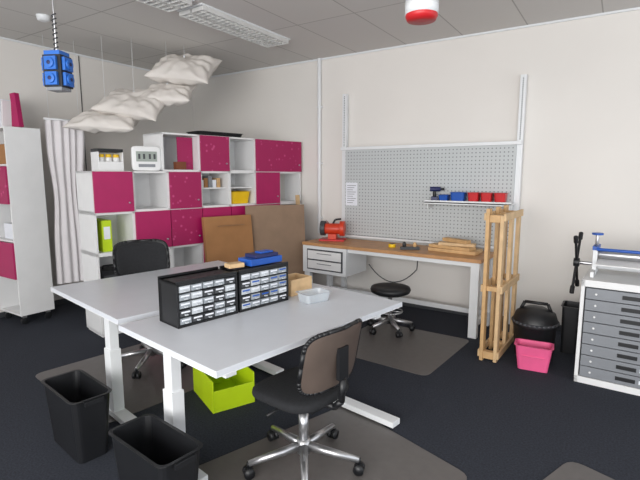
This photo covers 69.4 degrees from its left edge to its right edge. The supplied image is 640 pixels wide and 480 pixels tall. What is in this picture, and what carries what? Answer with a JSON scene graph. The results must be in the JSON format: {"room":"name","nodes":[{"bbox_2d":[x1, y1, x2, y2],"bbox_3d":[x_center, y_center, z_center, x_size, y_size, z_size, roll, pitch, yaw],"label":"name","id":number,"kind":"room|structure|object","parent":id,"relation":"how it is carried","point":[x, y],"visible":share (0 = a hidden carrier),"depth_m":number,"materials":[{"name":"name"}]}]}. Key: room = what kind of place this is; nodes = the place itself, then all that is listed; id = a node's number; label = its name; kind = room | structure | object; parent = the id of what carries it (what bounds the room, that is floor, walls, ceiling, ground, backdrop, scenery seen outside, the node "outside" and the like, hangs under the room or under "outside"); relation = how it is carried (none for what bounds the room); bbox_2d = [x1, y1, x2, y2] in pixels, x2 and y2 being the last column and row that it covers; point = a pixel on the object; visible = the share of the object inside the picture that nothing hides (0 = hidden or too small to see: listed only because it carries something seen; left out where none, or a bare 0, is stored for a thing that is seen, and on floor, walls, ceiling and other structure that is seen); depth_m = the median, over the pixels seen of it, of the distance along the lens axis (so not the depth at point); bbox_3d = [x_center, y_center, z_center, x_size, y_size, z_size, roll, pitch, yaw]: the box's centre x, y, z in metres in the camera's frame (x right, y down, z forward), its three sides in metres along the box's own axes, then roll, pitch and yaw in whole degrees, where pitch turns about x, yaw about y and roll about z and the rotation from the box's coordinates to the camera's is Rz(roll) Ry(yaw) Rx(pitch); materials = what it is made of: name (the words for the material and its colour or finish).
{"room":"design studio","nodes":[
{"label":"design studio","id":0,"kind":"room"},
{"bbox_2d":[0,39,193,312],"bbox_3d":[-4.094,-0.519,4.087,0.150,2.990,7.670,5,10,33],"label":"wall","id":1,"kind":"structure","parent":0,"point":[21,71],"depth_m":5.57,"materials":[{"name":"paint"}]},
{"bbox_2d":[0,298,70,317],"bbox_3d":[-4.029,0.939,4.242,0.012,0.060,7.658,5,10,33],"label":"baseboard","id":2,"kind":"structure","parent":1,"relation":"attached to","point":[60,301],"depth_m":5.57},
{"bbox_2d":[0,36,149,70],"bbox_3d":[-4.028,-1.982,3.826,0.020,0.020,7.650,5,10,33],"label":"trim","id":3,"kind":"structure","parent":1,"relation":"attached to","point":[4,38],"depth_m":5.49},
{"bbox_2d":[78,56,86,170],"bbox_3d":[-2.903,-1.249,5.690,0.009,1.990,0.010,5,10,33],"label":"cable","id":4,"kind":"object","parent":1,"relation":"attached to","point":[78,56],"visible":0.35,"depth_m":5.62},
{"bbox_2d":[0,302,639,479],"bbox_3d":[-0.359,1.335,1.998,8.950,0.100,7.820,5,10,33],"label":"floor","id":5,"kind":"structure","parent":0,"point":[486,419],"depth_m":3.07,"materials":[{"name":"carpet"}]},
{"bbox_2d":[0,126,54,323],"bbox_3d":[-3.193,-0.146,4.904,0.460,2.025,0.360,5,10,33],"label":"cube shelf","id":6,"kind":"object","parent":5,"relation":"on","point":[26,282],"visible":1,"depth_m":4.78,"materials":[{"name":"white laminate"}]},
{"bbox_2d":[0,99,11,126],"bbox_3d":[-3.252,-1.307,4.803,0.192,0.286,0.160,5,10,33],"label":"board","id":7,"kind":"object","parent":6,"relation":"on","point":[5,105],"visible":0.42,"depth_m":4.72,"materials":[{"name":"paint"}]},
{"bbox_2d":[9,93,23,126],"bbox_3d":[-3.086,-1.310,4.676,0.171,0.340,0.065,3,9,21],"label":"board","id":8,"kind":"object","parent":6,"relation":"on","point":[16,113],"visible":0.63,"depth_m":4.64,"materials":[{"name":"laminate"}]},
{"bbox_2d":[41,369,111,463],"bbox_3d":[-1.385,1.007,2.646,0.484,0.367,0.230,7,11,40],"label":"waste bin","id":9,"kind":"object","parent":5,"relation":"on","point":[78,402],"visible":1,"depth_m":2.55,"materials":[{"name":"black plastic"}]},
{"bbox_2d":[36,344,250,422],"bbox_3d":[-1.393,1.041,3.708,1.161,0.004,1.267,7,11,41],"label":"chair mat","id":10,"kind":"object","parent":5,"relation":"on","point":[145,392],"visible":0.38,"depth_m":3.60,"materials":[{"name":"plastic"}]},
{"bbox_2d":[112,239,186,378],"bbox_3d":[-1.404,0.520,3.776,0.640,1.001,0.615,-5,9,-32],"label":"office chair","id":11,"kind":"object","parent":10,"relation":"on","point":[140,255],"visible":0.53,"depth_m":3.85,"materials":[{"name":"metal"}]},
{"bbox_2d":[108,414,202,479],"bbox_3d":[-0.751,1.081,2.122,0.484,0.367,0.230,6,10,38],"label":"waste bin","id":12,"kind":"object","parent":5,"relation":"on","point":[146,447],"visible":1,"depth_m":2.14,"materials":[{"name":"black plastic"}]},
{"bbox_2d":[50,261,283,423],"bbox_3d":[-1.036,0.688,3.487,1.102,0.754,1.422,7,11,43],"label":"work table","id":13,"kind":"object","parent":5,"relation":"on","point":[119,300],"visible":0.35,"depth_m":2.96,"materials":[{"name":"white laminate"}]},
{"bbox_2d":[76,132,301,336],"bbox_3d":[-1.300,-0.187,5.357,0.435,1.980,2.639,8,11,43],"label":"shelving unit","id":14,"kind":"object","parent":5,"relation":"on","point":[197,176],"depth_m":4.96,"materials":[{"name":"white laminate"}]},
{"bbox_2d":[96,218,112,251],"bbox_3d":[-2.141,-0.052,4.518,0.302,0.300,0.090,8,11,43],"label":"box file","id":15,"kind":"object","parent":14,"relation":"on","point":[104,230],"visible":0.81,"depth_m":4.42,"materials":[{"name":"cardboard"}]},
{"bbox_2d":[90,148,123,170],"bbox_3d":[-2.068,-0.777,4.494,0.180,0.210,0.240,8,11,43],"label":"crate","id":16,"kind":"object","parent":14,"relation":"on","point":[99,162],"visible":1,"depth_m":4.44,"materials":[{"name":"white plastic"}]},
{"bbox_2d":[100,264,116,278],"bbox_3d":[-2.108,0.363,4.609,0.305,0.238,0.240,8,11,43],"label":"equipment case","id":17,"kind":"object","parent":14,"relation":"on","point":[106,271],"visible":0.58,"depth_m":4.49,"materials":[{"name":"black plastic"}]},
{"bbox_2d":[131,146,160,170],"bbox_3d":[-1.747,-0.818,4.644,0.280,0.246,0.068,-5,9,-31],"label":"digital clock","id":18,"kind":"object","parent":14,"relation":"attached to","point":[143,158],"visible":1,"depth_m":4.62,"materials":[{"name":"white plastic"}]},
{"bbox_2d":[186,131,242,137],"bbox_3d":[-1.208,-1.209,5.336,0.320,0.047,0.620,8,11,43],"label":"tray","id":19,"kind":"object","parent":14,"relation":"on","point":[211,133],"visible":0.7,"depth_m":5.18,"materials":[{"name":"plastic"}]},
{"bbox_2d":[231,191,249,203],"bbox_3d":[-1.037,-0.518,5.583,0.320,0.142,0.320,8,11,43],"label":"storage bin","id":20,"kind":"object","parent":14,"relation":"on","point":[237,197],"visible":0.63,"depth_m":5.48,"materials":[{"name":"plastic"}]},
{"bbox_2d":[193,366,254,413],"bbox_3d":[-0.683,0.997,3.256,0.300,0.220,0.400,-5,10,-33],"label":"crate","id":21,"kind":"object","parent":5,"relation":"on","point":[220,394],"visible":0.71,"depth_m":3.14,"materials":[{"name":"plastic"}]},
{"bbox_2d":[201,214,253,261],"bbox_3d":[-1.003,0.278,5.200,0.580,1.099,0.191,-6,10,-38],"label":"flat cardboard box","id":22,"kind":"object","parent":5,"relation":"on","point":[225,238],"visible":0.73,"depth_m":5.14,"materials":[{"name":"brown cardboard"}]},
{"bbox_2d":[118,283,401,479],"bbox_3d":[-0.255,0.798,2.743,1.000,0.744,1.422,7,11,42],"label":"work table","id":23,"kind":"object","parent":5,"relation":"on","point":[220,347],"visible":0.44,"depth_m":2.39,"materials":[{"name":"white laminate"}]},
{"bbox_2d":[158,267,237,328],"bbox_3d":[-0.678,0.314,2.605,0.213,0.252,0.385,7,11,43],"label":"parts organiser","id":24,"kind":"object","parent":23,"relation":"on","point":[189,298],"visible":1,"depth_m":2.52,"materials":[{"name":"black plastic"}]},
{"bbox_2d":[219,262,288,312],"bbox_3d":[-0.403,0.274,2.893,0.213,0.252,0.385,7,11,43],"label":"parts organiser","id":25,"kind":"object","parent":23,"relation":"on","point":[263,285],"visible":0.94,"depth_m":2.82,"materials":[{"name":"black plastic"}]},
{"bbox_2d":[224,261,244,268],"bbox_3d":[-0.513,0.150,2.768,0.100,0.026,0.070,-6,10,-37],"label":"block","id":26,"kind":"object","parent":25,"relation":"on","point":[237,264],"visible":1,"depth_m":2.75,"materials":[{"name":"brown wood"}]},
{"bbox_2d":[238,249,281,266],"bbox_3d":[-0.375,0.106,2.909,0.130,0.073,0.250,7,11,43],"label":"tool case","id":27,"kind":"object","parent":25,"relation":"on","point":[266,256],"visible":0.96,"depth_m":2.86,"materials":[{"name":"plastic"}]},
{"bbox_2d":[288,273,311,296],"bbox_3d":[-0.181,0.305,3.180,0.160,0.110,0.200,7,11,41],"label":"wooden box","id":28,"kind":"object","parent":23,"relation":"on","point":[296,281],"visible":0.52,"depth_m":3.13,"materials":[{"name":"brown wood"}]},
{"bbox_2d":[296,287,331,303],"bbox_3d":[-0.040,0.360,2.963,0.210,0.062,0.150,-6,10,-37],"label":"plastic tray","id":29,"kind":"object","parent":23,"relation":"on","point":[318,294],"visible":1,"depth_m":2.93,"materials":[{"name":"white plastic"}]},
{"bbox_2d":[245,204,304,273],"bbox_3d":[-0.512,0.184,5.525,0.720,1.196,0.139,-3,9,-21],"label":"cardboard sheet","id":30,"kind":"object","parent":5,"relation":"on","point":[280,229],"visible":0.44,"depth_m":5.53,"materials":[{"name":"brown cardboard"}]},
{"bbox_2d":[295,195,299,204],"bbox_3d":[-0.246,0.065,6.007,0.159,1.296,0.050,8,11,43],"label":"wooden plank","id":31,"kind":"object","parent":5,"relation":"on","point":[297,197],"visible":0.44,"depth_m":5.95,"materials":[{"name":"brown wood"}]},
{"bbox_2d":[199,407,466,479],"bbox_3d":[0.017,1.226,2.392,1.205,0.004,0.980,-6,10,-39],"label":"chair mat","id":32,"kind":"object","parent":5,"relation":"on","point":[385,454],"visible":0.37,"depth_m":2.53,"materials":[{"name":"plastic"}]},
{"bbox_2d":[242,318,364,479],"bbox_3d":[-0.086,0.793,2.447,0.634,0.831,0.630,7,11,40],"label":"office chair","id":33,"kind":"object","parent":32,"relation":"on","point":[328,358],"visible":1,"depth_m":2.27,"materials":[{"name":"metal"}]},
{"bbox_2d":[302,237,493,338],"bbox_3d":[0.789,0.455,5.134,2.090,0.770,0.600,6,10,35],"label":"workbench","id":34,"kind":"object","parent":5,"relation":"on","point":[347,258],"visible":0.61,"depth_m":5.11,"materials":[{"name":"brown wood"}]},
{"bbox_2d":[319,218,345,241],"bbox_3d":[0.154,-0.132,5.558,0.300,0.272,0.200,2,8,13],"label":"grinder","id":35,"kind":"object","parent":34,"relation":"on","point":[333,229],"visible":1,"depth_m":5.51,"materials":[{"name":"red metal"}]},
{"bbox_2d":[388,243,395,247],"bbox_3d":[0.788,0.058,5.050,0.080,0.038,0.080,5,10,33],"label":"measuring tape","id":36,"kind":"object","parent":34,"relation":"on","point":[392,245],"visible":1,"depth_m":5.02,"materials":[{"name":"yellow plastic"}]},
{"bbox_2d":[369,261,417,282],"bbox_3d":[0.840,0.313,5.341,0.620,0.366,0.010,5,10,33],"label":"power cable","id":37,"kind":"object","parent":34,"relation":"attached to","point":[417,261],"visible":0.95,"depth_m":5.32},
{"bbox_2d":[400,242,419,249],"bbox_3d":[0.949,0.059,4.873,0.200,0.085,0.050,0,8,3],"label":"plane","id":38,"kind":"object","parent":34,"relation":"on","point":[403,247],"visible":1,"depth_m":4.86,"materials":[{"name":"grey metal"}]},
{"bbox_2d":[428,237,482,255],"bbox_3d":[1.388,0.053,4.745,0.516,0.132,0.258,6,10,38],"label":"wood","id":39,"kind":"object","parent":34,"relation":"on","point":[448,244],"visible":1,"depth_m":4.66,"materials":[{"name":"brown wood"}]},
{"bbox_2d":[356,322,468,374],"bbox_3d":[0.715,0.965,4.253,1.059,0.004,1.014,5,10,33],"label":"chair mat","id":40,"kind":"object","parent":5,"relation":"on","point":[420,352],"visible":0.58,"depth_m":4.16,"materials":[{"name":"plastic"}]},
{"bbox_2d":[367,282,414,337],"bbox_3d":[0.702,0.676,4.620,0.488,0.457,0.469,3,9,23],"label":"stool","id":41,"kind":"object","parent":40,"relation":"on","point":[391,290],"visible":0.78,"depth_m":4.51,"materials":[{"name":"metal"}]},
{"bbox_2d":[477,205,523,362],"bbox_3d":[1.589,0.350,4.050,0.172,1.280,0.652,6,10,35],"label":"rack","id":42,"kind":"object","parent":5,"relation":"on","point":[500,217],"visible":0.98,"depth_m":3.96,"materials":[{"name":"brown wood"}]},
{"bbox_2d":[514,338,553,372],"bbox_3d":[1.723,0.938,3.733,0.290,0.202,0.190,4,9,27],"label":"bucket","id":43,"kind":"object","parent":5,"relation":"on","point":[532,355],"visible":1,"depth_m":3.68,"materials":[{"name":"plastic"}]},
{"bbox_2d":[511,300,559,360],"bbox_3d":[1.847,0.762,3.976,0.380,0.483,0.380,5,10,33],"label":"vacuum cleaner","id":44,"kind":"object","parent":5,"relation":"on","point":[531,322],"visible":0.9,"depth_m":3.85,"materials":[{"name":"black plastic"}]},
{"bbox_2d":[560,300,579,354],"bbox_3d":[2.220,0.776,4.095,0.160,0.422,0.240,5,10,33],"label":"waste bin","id":45,"kind":"object","parent":5,"relation":"on","point":[570,309],"visible":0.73,"depth_m":4.02,"materials":[{"name":"plastic"}]},
{"bbox_2d":[543,462,613,479],"bbox_3d":[1.291,1.290,1.936,0.873,0.004,0.873,-6,10,-37],"label":"chair mat","id":46,"kind":"object","parent":5,"relation":"on","point":[569,470],"visible":1,"depth_m":2.41,"materials":[{"name":"plastic"}]},
{"bbox_2d":[574,266,639,395],"bbox_3d":[2.452,0.682,3.449,0.860,0.790,0.634,6,10,35],"label":"base cabinet","id":47,"kind":"object","parent":5,"relation":"on","point":[608,334],"visible":0.99,"depth_m":3.34,"materials":[{"name":"grey metal"}]},
{"bbox_2d":[569,232,639,293],"bbox_3d":[2.394,0.203,3.453,0.880,0.475,0.570,6,10,35],"label":"press","id":48,"kind":"object","parent":47,"relation":"on","point":[603,258],"visible":1,"depth_m":3.53,"materials":[{"name":"white metal"}]},
{"bbox_2d":[0,0,639,75],"bbox_3d":[-0.359,-1.725,1.568,8.950,0.100,7.820,5,10,33],"label":"ceiling","id":49,"kind":"structure","parent":0,"point":[315,29],"depth_m":4.46,"materials":[{"name":"tile"}]},
{"bbox_2d":[36,13,50,21],"bbox_3d":[-2.525,-2.021,4.216,0.118,0.050,0.118,5,10,33],"label":"smoke detector","id":50,"kind":"object","parent":49,"relation":"attached to","point":[41,17],"visible":1,"depth_m":4.18,"materials":[{"name":"white plastic"}]},
{"bbox_2d":[41,0,74,92],"bbox_3d":[-1.633,-1.388,2.833,0.161,0.920,0.170,-7,10,-40],"label":"power outlet","id":51,"kind":"object","parent":49,"relation":"hanging from","point":[57,66],"visible":1,"depth_m":2.83,"materials":[{"name":"blue plastic"}]},
{"bbox_2d":[42,35,84,283],"bbox_3d":[-2.760,-0.836,5.086,0.040,2.640,0.435,7,11,42],"label":"curtain","id":52,"kind":"object","parent":49,"relation":"hanging from","point":[65,146],"visible":0.72,"depth_m":5.10,"materials":[{"name":"white fabric"}]},
{"bbox_2d":[63,42,138,133],"bbox_3d":[-2.289,-1.634,4.898,0.721,1.006,0.452,0,8,-2],"label":"lamp","id":53,"kind":"object","parent":49,"relation":"hanging from","point":[92,121],"visible":0.8,"depth_m":4.78,"materials":[{"name":"white fabric"}]},
{"bbox_2d":[90,44,165,120],"bbox_3d":[-2.012,-1.705,4.976,0.770,0.888,0.440,1,8,9],"label":"lamp","id":54,"kind":"object","parent":49,"relation":"hanging from","point":[120,101],"visible":0.85,"depth_m":4.87,"materials":[{"name":"white fabric"}]},
{"bbox_2d":[135,0,194,11],"bbox_3d":[-1.512,-1.906,3.396,0.320,0.049,1.250,5,10,33],"label":"ceiling lamp","id":55,"kind":"object","parent":49,"relation":"attached to","point":[165,5],"visible":1,"depth_m":3.82,"materials":[{"name":"white metal"}]},
{"bbox_2d":[140,41,197,106],"bbox_3d":[-1.681,-1.813,5.083,0.585,0.705,0.397,0,8,0],"label":"lamp","id":56,"kind":"object","parent":49,"relation":"hanging from","point":[169,94],"visible":0.88,"depth_m":4.97,"materials":[{"name":"white fabric"}]},
{"bbox_2d":[144,53,222,84],"bbox_3d":[-1.521,-1.947,5.192,0.745,0.469,0.474,1,8,6],"label":"lamp","id":57,"kind":"object","parent":49,"relation":"hanging from","point":[187,69],"visible":1,"depth_m":5.03,"materials":[{"name":"white fabric"}]},
{"bbox_2d":[176,3,289,47],"bbox_3d":[-0.789,-2.061,4.502,0.320,0.049,1.250,5,10,33],"label":"ceiling lamp","id":58,"kind":"object","parent":49,"relation":"attached to","point":[201,13],"visible":1,"depth_m":4.37,"materials":[{"name":"white metal"}]},
{"bbox_2d":[405,0,438,24],"bbox_3d":[0.541,-1.479,2.421,0.176,0.625,0.176,5,10,33],"label":"light","id":59,"kind":"object","parent":49,"relation":"hanging from","point":[417,12],"visible":1,"depth_m":2.40,"materials":[{"name":"red plastic"}]},
{"bbox_2d":[192,10,639,324],"bbox_3d":[1.724,-0.643,4.971,8.950,2.990,0.150,5,10,33],"label":"wall","id":60,"kind":"structure","parent":0,"point":[581,163],"depth_m":4.73,"materials":[{"name":"paint"}]},
{"bbox_2d":[317,58,322,232],"bbox_3d":[-0.006,-1.178,5.904,0.070,2.189,0.054,5,10,33],"label":"conduit","id":61,"kind":"object","parent":60,"relation":"attached to","point":[319,106],"visible":0.91,"depth_m":5.86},
{"bbox_2d":[211,7,639,77],"bbox_3d":[1.741,-2.098,4.654,8.800,0.020,0.020,5,10,33],"label":"trim","id":62,"kind":"structure","parent":60,"relation":"attached to","point":[635,8],"depth_m":4.85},
{"bbox_2d":[341,74,527,323],"bbox_3d":[1.141,-0.440,5.215,2.066,2.520,0.095,5,10,33],"label":"frame","id":63,"kind":"object","parent":60,"relation":"attached to","point":[523,80],"visible":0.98,"depth_m":4.84,"materials":[{"name":"white metal"}]},
{"bbox_2d":[346,182,356,205],"bbox_3d":[0.386,-0.562,5.654,0.160,0.280,0.003,5,10,33],"label":"notice","id":64,"kind":"object","parent":63,"relation":"attached to","point":[351,188],"visible":1,"depth_m":5.65,"materials":[{"name":"paper"}]},
{"bbox_2d":[345,145,516,246],"bbox_3d":[1.136,-0.512,5.187,1.950,1.030,0.020,5,10,33],"label":"pegboard","id":65,"kind":"object","parent":63,"relation":"attached to","point":[393,185],"depth_m":5.16,"materials":[{"name":"white metal"}]},
{"bbox_2d":[424,200,514,209],"bbox_3d":[1.542,-0.365,4.810,0.880,0.085,0.199,5,10,33],"label":"shelf","id":66,"kind":"object","parent":63,"relation":"attached to","point":[429,203],"visible":0.94,"depth_m":4.71,"materials":[{"name":"white metal"}]},
{"bbox_2d":[430,187,443,199],"bbox_3d":[1.259,-0.495,4.975,0.150,0.155,0.080,2,8,13],"label":"cordless drill","id":67,"kind":"object","parent":66,"relation":"on","point":[434,189],"visible":0.95,"depth_m":4.95,"materials":[{"name":"blue plastic"}]},
{"bbox_2d":[438,194,449,200],"bbox_3d":[1.327,-0.447,4.928,0.120,0.072,0.150,5,10,33],"label":"bin","id":68,"kind":"object","parent":66,"relation":"on","point":[444,197],"visible":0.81,"depth_m":4.88,"materials":[{"name":"plastic"}]},
{"bbox_2d":[450,192,466,200],"bbox_3d":[1.453,-0.450,4.845,0.170,0.102,0.150,5,10,33],"label":"bin","id":69,"kind":"object","parent":66,"relation":"on","point":[455,196],"visible":0.77,"depth_m":4.79,"materials":[{"name":"plastic"}]},
{"bbox_2d":[467,192,481,201],"bbox_3d":[1.587,-0.438,4.759,0.130,0.102,0.150,5,10,33],"label":"bin","id":70,"kind":"object","parent":66,"relation":"on","point":[472,196],"visible":0.84,"depth_m":4.71,"materials":[{"name":"plastic"}]},
{"bbox_2d":[481,192,493,201],"bbox_3d":[1.696,-0.428,4.689,0.130,0.102,0.150,5,10,33],"label":"bin","id":71,"kind":"object","parent":66,"relation":"on","point":[485,196],"visible":0.81,"depth_m":4.64,"materials":[{"name":"plastic"}]},
{"bbox_2d":[494,193,507,201],"bbox_3d":[1.806,-0.418,4.619,0.130,0.102,0.150,5,10,33],"label":"bin","id":72,"kind":"object","parent":66,"relation":"on","point":[498,197],"visible":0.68,"depth_m":4.57,"materials":[{"name":"plastic"}]},
{"bbox_2d":[402,302,560,330],"bbox_3d":[1.743,0.823,5.067,8.800,0.060,0.012,5,10,33],"label":"baseboard","id":73,"kind":"structure","parent":60,"relation":"attached to","point":[403,303],"depth_m":5.31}
]}

